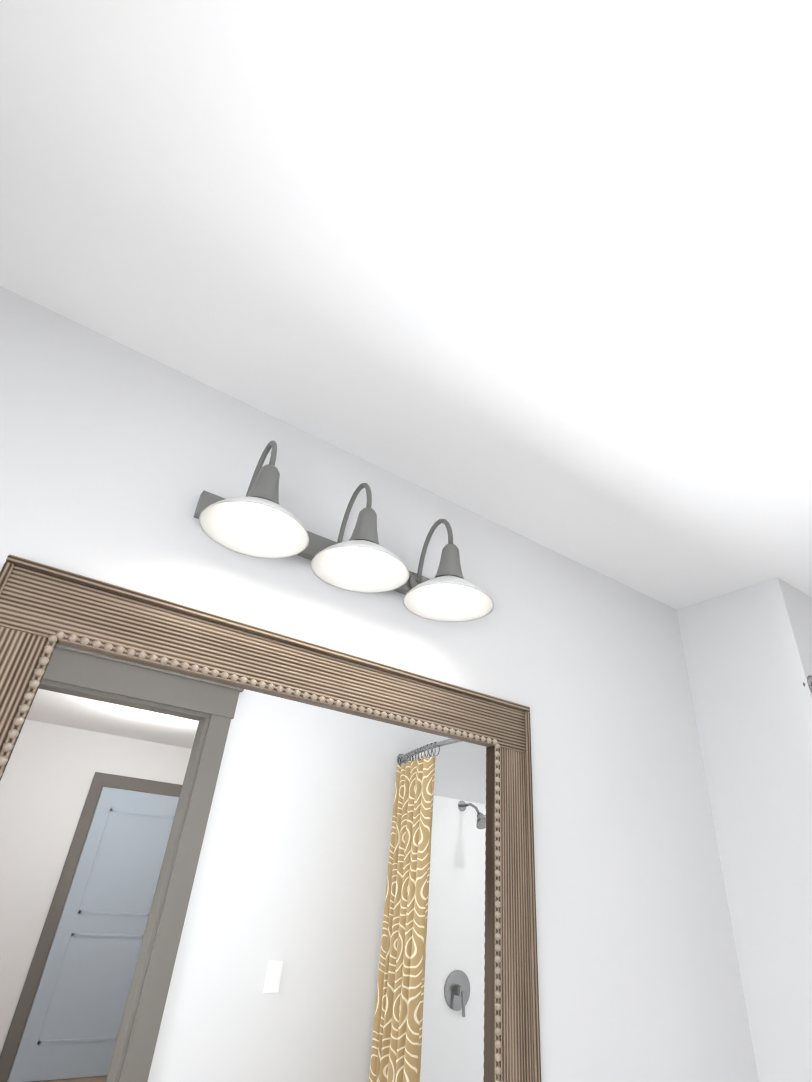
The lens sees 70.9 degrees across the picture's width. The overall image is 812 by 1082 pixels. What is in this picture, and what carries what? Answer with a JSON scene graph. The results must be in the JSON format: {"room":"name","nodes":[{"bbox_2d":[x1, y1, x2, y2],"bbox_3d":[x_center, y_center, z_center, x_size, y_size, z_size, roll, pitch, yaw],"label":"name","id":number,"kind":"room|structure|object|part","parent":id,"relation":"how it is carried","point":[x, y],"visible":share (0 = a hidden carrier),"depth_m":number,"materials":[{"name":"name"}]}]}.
{"room":"bathroom","nodes":[
{"label":"bathroom","id":0,"kind":"room"},
{"bbox_2d":[0,286,758,1081],"bbox_3d":[0.164,1.042,1.164,3.810,2.480,0.120,23,-35,-27],"label":"wall","id":1,"kind":"structure","parent":0,"point":[116,458],"depth_m":1.38,"materials":[{"name":"white paint"}]},
{"bbox_2d":[0,555,540,1081],"bbox_3d":[-0.209,0.605,0.992,1.180,0.872,0.037,23,-35,-27],"label":"mirror","id":2,"kind":"object","parent":1,"relation":"attached to","point":[234,851],"visible":1,"depth_m":0.99,"materials":[{"name":"wood"},{"name":"mirror glass"}]},
{"bbox_2d":[193,440,493,621],"bbox_3d":[-0.100,-0.034,1.257,0.664,0.251,0.259,23,-35,-27],"label":"sconce","id":3,"kind":"object","parent":1,"relation":"attached to","point":[258,521],"visible":1,"depth_m":1.21,"materials":[{"name":"white glass"}]},
{"bbox_3d":[-0.092,0.038,1.188,0.664,0.058,0.204,23,-35,-27],"label":"lamp shade","id":4,"kind":"part","parent":3,"relation":"part of","materials":[{"name":"white glass"}]},
{"bbox_2d":[0,0,811,609],"bbox_3d":[0.832,-0.446,1.085,3.810,0.100,2.124,23,-35,-27],"label":"ceiling","id":5,"kind":"structure","parent":0,"point":[538,272],"depth_m":0.98,"materials":[{"name":"white paint"}]},
{"bbox_2d":[676,577,811,1081],"bbox_3d":[1.395,1.409,1.591,0.905,2.480,0.366,23,-35,-27],"label":"wall","id":6,"kind":"structure","parent":0,"point":[748,654],"depth_m":1.70,"materials":[{"name":"white paint"}]},
{"bbox_3d":[1.295,0.280,-0.304,3.810,2.480,0.120,23,-35,-27],"label":"wall","id":7,"kind":"structure","parent":0,"visible":0},
{"bbox_2d":[803,675,811,691],"bbox_3d":[1.504,0.968,0.618,0.227,2.047,1.541,23,-35,-27],"label":"rail","id":8,"kind":"object","parent":7,"relation":"attached to","point":[809,679],"visible":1,"depth_m":1.70,"materials":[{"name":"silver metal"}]}
]}

